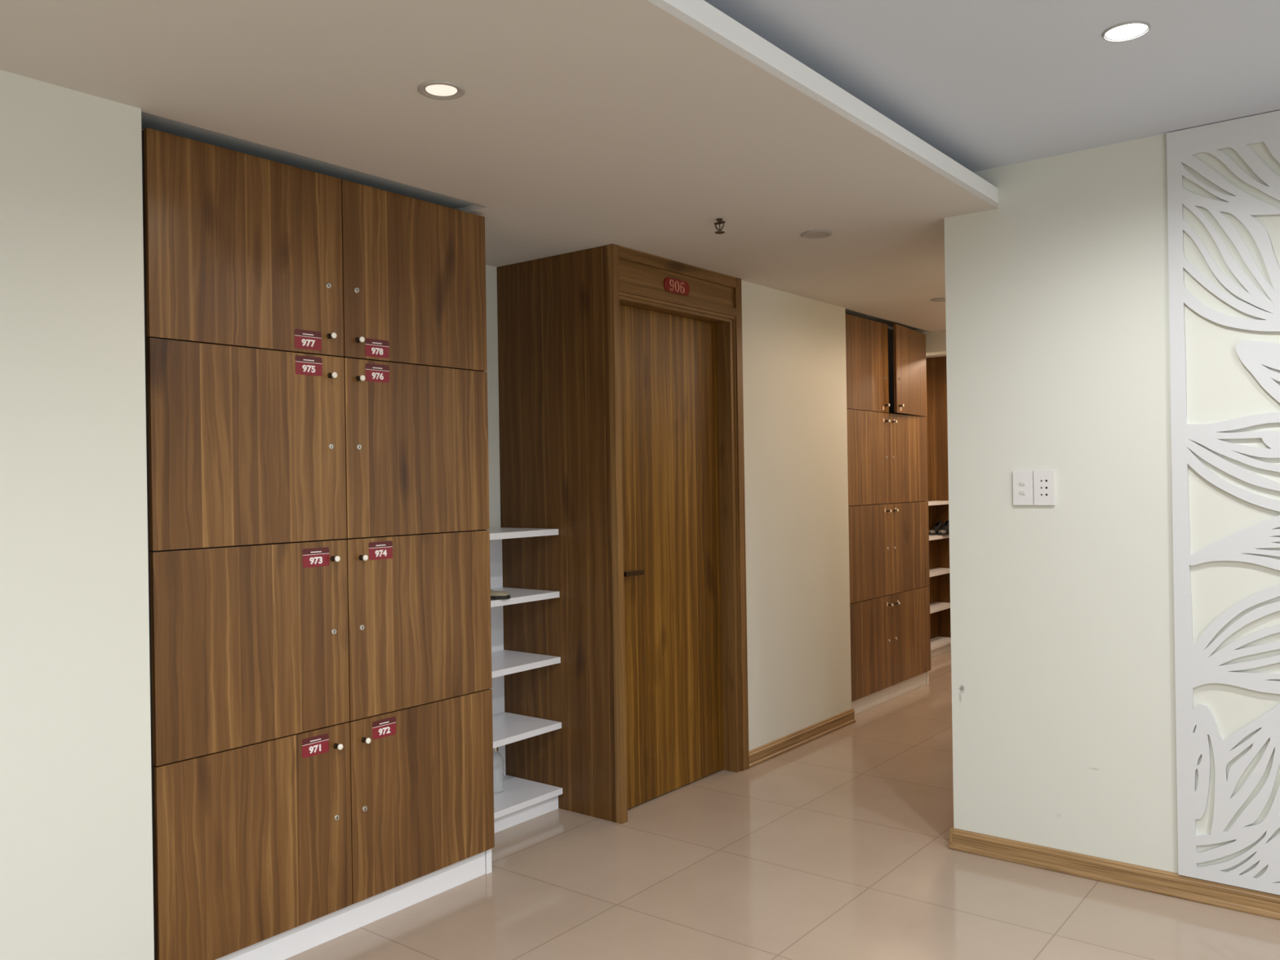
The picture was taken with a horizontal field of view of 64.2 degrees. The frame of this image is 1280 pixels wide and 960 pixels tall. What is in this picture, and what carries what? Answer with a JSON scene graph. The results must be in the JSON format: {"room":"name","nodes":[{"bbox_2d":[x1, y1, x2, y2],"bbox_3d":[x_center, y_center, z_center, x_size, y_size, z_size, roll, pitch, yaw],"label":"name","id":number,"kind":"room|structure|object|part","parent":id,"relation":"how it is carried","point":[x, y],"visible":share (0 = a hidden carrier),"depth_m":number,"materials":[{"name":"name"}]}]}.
{"room":"locker room hallway","nodes":[
{"label":"locker room hallway","id":0,"kind":"room"},
{"bbox_2d":[0,69,154,959],"bbox_3d":[-2.976,0.266,1.245,0.970,2.403,4.294,-1,0,38],"label":"wall","id":1,"kind":"structure","parent":0,"point":[76,831],"depth_m":2.49,"materials":[{"name":"beige paint"}]},
{"bbox_2d":[141,111,920,329],"bbox_3d":[-0.006,-1.006,5.050,1.000,0.010,5.470,-1,0,38],"label":"trim","id":2,"kind":"structure","parent":1,"relation":"attached to","point":[148,120],"depth_m":3.17,"materials":[{"name":"grey"}]},
{"bbox_2d":[484,264,500,528],"bbox_3d":[-1.011,0.237,4.354,0.240,2.403,3.026,-1,0,38],"label":"wall","id":3,"kind":"structure","parent":0,"point":[491,271],"depth_m":4.62,"materials":[{"name":"beige paint"}]},
{"bbox_2d":[0,0,998,358],"bbox_3d":[0.285,-0.996,4.334,2.340,0.022,13.200,-1,0,38],"label":"ceiling","id":4,"kind":"structure","parent":0,"point":[576,125],"depth_m":2.75,"materials":[{"name":"white paint"}]},
{"bbox_2d":[417,80,465,99],"bbox_3d":[-0.495,-0.971,2.543,0.116,0.005,0.116,-1,0,38],"label":"recessed light","id":5,"kind":"object","parent":4,"relation":"in","point":[437,90],"visible":1,"depth_m":2.54,"materials":[{"name":"silver metal"}]},
{"bbox_2d":[425,84,457,96],"bbox_3d":[-0.495,-0.972,2.543,0.078,0.001,0.078,-1,0,38],"label":"diffuser","id":6,"kind":"object","parent":5,"relation":"attached to","point":[430,90],"depth_m":2.55,"materials":[{"name":"white plastic"}]},
{"bbox_2d":[714,217,724,234],"bbox_3d":[0.301,-0.959,3.846,0.038,0.052,0.038,-1,0,-7],"label":"sprinkler","id":7,"kind":"object","parent":4,"relation":"attached to","point":[719,220],"visible":1,"depth_m":3.84,"materials":[{"name":"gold metal"}]},
{"bbox_2d":[800,230,832,239],"bbox_3d":[0.711,-0.988,4.104,0.126,0.007,0.126,-1,0,38],"label":"ceiling disc","id":8,"kind":"object","parent":4,"relation":"attached to","point":[813,234],"visible":1,"depth_m":4.10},
{"bbox_2d":[663,0,998,203],"bbox_3d":[-0.775,-1.018,1.091,0.018,0.055,6.785,-1,0,38],"label":"trim","id":9,"kind":"structure","parent":4,"relation":"attached to","point":[702,11],"depth_m":2.67,"materials":[{"name":"white paint"}]},
{"bbox_2d":[930,297,945,302],"bbox_3d":[1.669,-1.002,5.666,0.100,0.007,0.100,-1,0,38],"label":"ceiling disc","id":10,"kind":"object","parent":4,"relation":"attached to","point":[935,300],"visible":0.73,"depth_m":5.67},
{"bbox_2d":[284,650,1279,959],"bbox_3d":[2.061,1.450,2.975,6.750,0.120,13.500,-1,0,38],"label":"floor","id":11,"kind":"structure","parent":0,"point":[833,846],"depth_m":3.50,"materials":[{"name":"beige tile"}]},
{"bbox_2d":[141,124,494,959],"bbox_3d":[-1.175,0.240,3.384,0.648,2.401,1.291,-1,0,38],"label":"tall cabinet","id":12,"kind":"object","parent":11,"relation":"on","point":[317,413],"visible":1,"depth_m":3.11,"materials":[{"name":"brown laminate"}]},
{"bbox_3d":[-1.137,-0.669,2.985,0.018,0.561,0.617,-1,0,38],"label":"door","id":13,"kind":"part","parent":12,"relation":"part of","materials":[{"name":"brown wood"}]},
{"bbox_3d":[-1.129,-0.098,2.984,0.018,0.572,0.617,-1,0,38],"label":"door","id":14,"kind":"part","parent":12,"relation":"part of","materials":[{"name":"brown wood"}]},
{"bbox_3d":[-1.119,0.479,2.984,0.018,0.574,0.617,-1,0,38],"label":"door","id":15,"kind":"part","parent":12,"relation":"part of","materials":[{"name":"brown wood"}]},
{"bbox_3d":[-1.111,1.057,2.984,0.018,0.575,0.617,-1,0,38],"label":"door","id":16,"kind":"part","parent":12,"relation":"part of","materials":[{"name":"brown wood"}]},
{"bbox_3d":[-0.959,-0.449,3.172,0.028,0.018,0.018,-1,0,38],"label":"knob","id":17,"kind":"part","parent":12,"relation":"part of","materials":[{"name":"white metal"}]},
{"bbox_3d":[-0.957,-0.326,3.172,0.028,0.018,0.018,-1,0,38],"label":"knob","id":18,"kind":"part","parent":12,"relation":"part of","materials":[{"name":"white metal"}]},
{"bbox_3d":[-0.948,0.245,3.171,0.028,0.018,0.018,-1,0,38],"label":"knob","id":19,"kind":"part","parent":12,"relation":"part of","materials":[{"name":"white metal"}]},
{"bbox_3d":[-0.939,0.829,3.171,0.028,0.018,0.018,-1,0,38],"label":"knob","id":20,"kind":"part","parent":12,"relation":"part of","materials":[{"name":"white metal"}]},
{"bbox_3d":[-0.894,-0.448,3.255,0.028,0.018,0.018,-1,0,38],"label":"knob","id":21,"kind":"part","parent":12,"relation":"part of","materials":[{"name":"white metal"}]},
{"bbox_3d":[-0.892,-0.325,3.255,0.028,0.018,0.018,-1,0,38],"label":"knob","id":22,"kind":"part","parent":12,"relation":"part of","materials":[{"name":"white metal"}]},
{"bbox_3d":[-0.883,0.248,3.254,0.028,0.018,0.018,-1,0,38],"label":"knob","id":23,"kind":"part","parent":12,"relation":"part of","materials":[{"name":"white metal"}]},
{"bbox_3d":[-0.874,0.831,3.254,0.028,0.018,0.018,-1,0,38],"label":"knob","id":24,"kind":"part","parent":12,"relation":"part of","materials":[{"name":"white metal"}]},
{"bbox_3d":[-0.756,-0.674,3.473,0.018,0.561,0.614,-1,0,38],"label":"door","id":25,"kind":"part","parent":12,"relation":"part of","materials":[{"name":"brown wood"}]},
{"bbox_3d":[-0.748,-0.104,3.473,0.018,0.572,0.614,-1,0,38],"label":"door","id":26,"kind":"part","parent":12,"relation":"part of","materials":[{"name":"brown wood"}]},
{"bbox_3d":[-0.738,0.473,3.472,0.018,0.574,0.614,-1,0,38],"label":"door","id":27,"kind":"part","parent":12,"relation":"part of","materials":[{"name":"brown wood"}]},
{"bbox_3d":[-0.729,1.052,3.472,0.018,0.575,0.614,-1,0,38],"label":"door","id":28,"kind":"part","parent":12,"relation":"part of","materials":[{"name":"brown wood"}]},
{"bbox_2d":[486,527,562,833],"bbox_3d":[-0.692,0.825,4.263,0.359,1.217,0.672,-1,0,38],"label":"shelf unit","id":29,"kind":"object","parent":11,"relation":"on","point":[522,800],"visible":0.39,"depth_m":4.37,"materials":[{"name":"white laminate"}]},
{"bbox_3d":[-0.824,0.811,4.377,0.010,1.130,0.655,-1,0,38],"label":"panel","id":30,"kind":"part","parent":29,"relation":"part of","materials":[{"name":"white laminate"}]},
{"bbox_2d":[493,746,504,793],"bbox_3d":[-0.622,1.240,4.377,0.078,0.197,0.077,-1,0,38],"label":"plastic bottle","id":31,"kind":"object","parent":29,"relation":"on","point":[498,762],"visible":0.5,"depth_m":4.35,"materials":[{"name":"white plastic"}]},
{"bbox_2d":[490,589,510,599],"bbox_3d":[-0.660,0.446,4.207,0.265,0.082,0.089,-1,0,23],"label":"loafer","id":32,"kind":"object","parent":29,"relation":"on","point":[495,595],"visible":0.29,"depth_m":4.14,"materials":[{"name":"beige leather"}]},
{"bbox_3d":[-0.691,0.230,4.267,0.348,0.026,0.655,-1,0,38],"label":"shelf","id":33,"kind":"part","parent":29,"relation":"part of","materials":[{"name":"white laminate"}]},
{"bbox_3d":[-0.687,0.501,4.267,0.348,0.026,0.655,-1,0,38],"label":"shelf","id":34,"kind":"part","parent":29,"relation":"part of","materials":[{"name":"white laminate"}]},
{"bbox_3d":[-0.683,0.785,4.267,0.348,0.026,0.655,-1,0,38],"label":"shelf","id":35,"kind":"part","parent":29,"relation":"part of","materials":[{"name":"white laminate"}]},
{"bbox_3d":[-0.678,1.068,4.266,0.348,0.026,0.655,-1,0,38],"label":"shelf","id":36,"kind":"part","parent":29,"relation":"part of","materials":[{"name":"white laminate"}]},
{"bbox_3d":[-0.674,1.353,4.266,0.348,0.026,0.655,-1,0,38],"label":"shelf","id":37,"kind":"part","parent":29,"relation":"part of","materials":[{"name":"white laminate"}]},
{"bbox_2d":[497,244,749,824],"bbox_3d":[-0.059,0.223,4.820,0.686,2.402,0.992,-1,0,38],"label":"door","id":38,"kind":"structure","parent":11,"relation":"on","point":[620,368],"depth_m":4.52,"materials":[{"name":"brown wood"}]},
{"bbox_3d":[-0.369,0.228,4.449,0.654,2.402,0.022,-1,0,38],"label":"panel","id":39,"kind":"part","parent":38,"relation":"part of","materials":[{"name":"brown wood"}]},
{"bbox_3d":[-0.025,0.400,4.375,0.013,0.021,0.126,-1,0,38],"label":"lever","id":40,"kind":"part","parent":38,"relation":"part of","materials":[{"name":"brown metal"}]},
{"bbox_3d":[0.135,-0.881,4.649,0.113,0.099,0.900,-1,0,38],"label":"transom panel","id":41,"kind":"part","parent":38,"relation":"part of","materials":[{"name":"brown wood"}]},
{"bbox_3d":[0.166,-0.872,4.591,0.006,0.064,0.194,-1,0,38],"label":"number plate","id":42,"kind":"part","parent":38,"relation":"part of","materials":[{"name":"red plastic"}]},
{"bbox_3d":[0.140,-0.956,4.644,0.127,0.050,0.900,-1,0,38],"label":"rail","id":43,"kind":"part","parent":38,"relation":"part of","materials":[{"name":"brown wood"}]},
{"bbox_2d":[845,313,930,714],"bbox_3d":[1.380,0.208,6.649,0.695,2.389,1.225,-1,0,38],"label":"tall cabinet","id":44,"kind":"object","parent":11,"relation":"on","point":[889,570],"visible":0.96,"depth_m":6.44,"materials":[{"name":"brown laminate"}]},
{"bbox_3d":[1.385,-0.706,6.246,0.018,0.561,0.608,-1,0,38],"label":"door","id":45,"kind":"part","parent":44,"relation":"part of","materials":[{"name":"brown wood"}]},
{"bbox_3d":[1.394,-0.135,6.246,0.018,0.572,0.608,-1,0,38],"label":"door","id":46,"kind":"part","parent":44,"relation":"part of","materials":[{"name":"brown wood"}]},
{"bbox_3d":[1.403,0.442,6.246,0.018,0.574,0.608,-1,0,38],"label":"door","id":47,"kind":"part","parent":44,"relation":"part of","materials":[{"name":"brown wood"}]},
{"bbox_3d":[1.412,1.020,6.245,0.018,0.575,0.608,-1,0,38],"label":"door","id":48,"kind":"part","parent":44,"relation":"part of","materials":[{"name":"brown wood"}]},
{"bbox_3d":[1.771,-0.141,6.728,0.018,0.572,0.608,-1,0,38],"label":"door","id":49,"kind":"part","parent":44,"relation":"part of","materials":[{"name":"brown wood"}]},
{"bbox_3d":[1.782,-0.712,6.713,0.018,0.561,0.608,-1,0,33],"label":"door","id":50,"kind":"part","parent":44,"relation":"part of","materials":[{"name":"brown wood"}]},
{"bbox_3d":[1.780,0.436,6.728,0.018,0.574,0.608,-1,0,38],"label":"door","id":51,"kind":"part","parent":44,"relation":"part of","materials":[{"name":"brown wood"}]},
{"bbox_3d":[1.789,1.014,6.728,0.018,0.575,0.608,-1,0,38],"label":"door","id":52,"kind":"part","parent":44,"relation":"part of","materials":[{"name":"brown wood"}]},
{"bbox_2d":[928,500,951,657],"bbox_3d":[2.072,0.785,7.814,0.164,1.217,1.443,-1,0,38],"label":"shelf unit","id":53,"kind":"object","parent":11,"relation":"on","point":[939,645],"visible":0.23,"depth_m":8.31,"materials":[{"name":"white laminate"}]},
{"bbox_3d":[2.016,0.769,7.868,0.010,1.130,1.426,-1,0,38],"label":"panel","id":54,"kind":"part","parent":53,"relation":"part of","materials":[{"name":"brown wood"}]},
{"bbox_2d":[928,520,943,535],"bbox_3d":[2.402,0.389,8.279,0.076,0.105,0.245,-1,0,40],"label":"shoe","id":55,"kind":"object","parent":53,"relation":"on","point":[937,526],"visible":0.81,"depth_m":8.26,"materials":[{"name":"black leather"}]},
{"bbox_3d":[2.072,0.189,7.818,0.153,0.026,1.426,-1,0,38],"label":"shelf","id":56,"kind":"part","parent":53,"relation":"part of","materials":[{"name":"white laminate"}]},
{"bbox_3d":[2.076,0.460,7.818,0.153,0.026,1.426,-1,0,38],"label":"shelf","id":57,"kind":"part","parent":53,"relation":"part of","materials":[{"name":"white laminate"}]},
{"bbox_3d":[2.085,1.027,7.817,0.153,0.026,1.426,-1,0,38],"label":"shelf","id":58,"kind":"part","parent":53,"relation":"part of","materials":[{"name":"white laminate"}]},
{"bbox_3d":[2.081,0.744,7.817,0.153,0.026,1.426,-1,0,38],"label":"shelf","id":59,"kind":"part","parent":53,"relation":"part of","materials":[{"name":"white laminate"}]},
{"bbox_3d":[2.090,1.312,7.817,0.153,0.026,1.426,-1,0,38],"label":"shelf","id":60,"kind":"part","parent":53,"relation":"part of","materials":[{"name":"white laminate"}]},
{"bbox_2d":[937,520,949,535],"bbox_3d":[2.461,0.383,8.220,0.076,0.115,0.245,-1,0,34],"label":"shoe","id":61,"kind":"object","parent":53,"relation":"on","point":[944,531],"visible":0.8,"depth_m":8.18,"materials":[{"name":"black leather"}]},
{"bbox_2d":[741,280,851,751],"bbox_3d":[0.594,0.213,5.671,0.670,2.403,1.143,-1,0,38],"label":"wall","id":62,"kind":"structure","parent":0,"point":[793,346],"depth_m":5.42,"materials":[{"name":"beige paint"}]},
{"bbox_2d":[748,708,855,768],"bbox_3d":[0.887,1.371,5.463,0.018,0.078,1.162,-1,0,38],"label":"baseboard","id":63,"kind":"structure","parent":62,"relation":"attached to","point":[764,753],"depth_m":5.41,"materials":[{"name":"brown wood"}]},
{"bbox_2d":[923,330,946,355],"bbox_3d":[2.277,-0.946,6.855,1.895,0.136,0.175,-1,0,38],"label":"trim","id":64,"kind":"structure","parent":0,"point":[935,342],"depth_m":6.95,"materials":[{"name":"beige paint"}]},
{"bbox_2d":[703,0,1279,172],"bbox_3d":[0.834,-1.198,-0.167,4.750,0.100,6.785,-1,0,38],"label":"ceiling","id":65,"kind":"structure","parent":0,"point":[987,84],"depth_m":2.81,"materials":[{"name":"white paint"}]},
{"bbox_2d":[1102,21,1150,41],"bbox_3d":[1.248,-1.150,2.616,0.112,0.005,0.112,-1,0,38],"label":"recessed light","id":66,"kind":"object","parent":65,"relation":"in","point":[1130,30],"visible":1,"depth_m":2.61,"materials":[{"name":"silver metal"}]},
{"bbox_2d":[1105,23,1147,39],"bbox_3d":[1.248,-1.151,2.616,0.098,0.001,0.098,-1,0,38],"label":"diffuser","id":67,"kind":"object","parent":66,"relation":"attached to","point":[1120,31],"depth_m":2.61,"materials":[{"name":"white plastic"}]},
{"bbox_2d":[944,133,1279,877],"bbox_3d":[4.970,0.068,4.992,4.615,2.555,6.415,-1,0,38],"label":"wall","id":68,"kind":"structure","parent":0,"point":[1064,724],"depth_m":3.58,"materials":[{"name":"beige paint"}]},
{"bbox_2d":[947,828,952,848],"bbox_3d":[3.159,1.336,6.411,0.018,0.078,6.430,-1,0,38],"label":"baseboard","id":69,"kind":"structure","parent":68,"relation":"attached to","point":[951,830],"depth_m":3.88,"materials":[{"name":"brown wood"}]},
{"bbox_2d":[1012,471,1033,505],"bbox_3d":[1.392,0.029,3.706,0.072,0.125,0.015,-1,0,38],"label":"light switch","id":70,"kind":"object","parent":68,"relation":"attached to","point":[1023,481],"visible":1,"depth_m":3.70,"materials":[{"name":"white plastic"}]},
{"bbox_2d":[1033,470,1055,505],"bbox_3d":[1.452,0.028,3.662,0.072,0.125,0.010,-1,0,38],"label":"power socket","id":71,"kind":"object","parent":68,"relation":"attached to","point":[1043,480],"visible":1,"depth_m":3.66,"materials":[{"name":"white plastic"}]},
{"bbox_2d":[949,827,1279,919],"bbox_3d":[2.946,1.337,2.506,4.477,0.078,0.018,-1,0,38],"label":"baseboard","id":72,"kind":"structure","parent":68,"relation":"attached to","point":[1152,880],"depth_m":3.51,"materials":[{"name":"brown wood"}]},
{"bbox_2d":[1166,110,1279,894],"bbox_3d":[2.071,0.074,3.177,0.740,2.473,0.014,-1,0,38],"label":"carved panel","id":73,"kind":"object","parent":68,"relation":"attached to","point":[1194,667],"visible":1,"depth_m":3.30,"materials":[{"name":"white paint"}]},
{"bbox_3d":[1.993,0.193,7.657,0.910,2.403,5.880,-1,0,38],"label":"wall","id":74,"kind":"structure","parent":0,"visible":0},
{"bbox_2d":[924,356,951,637],"bbox_3d":[2.947,0.179,8.670,0.686,2.402,0.992,-1,0,38],"label":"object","id":75,"kind":"structure","parent":74,"relation":"in","point":[936,368],"depth_m":8.41,"materials":[{"name":"brown wood"}]}
]}

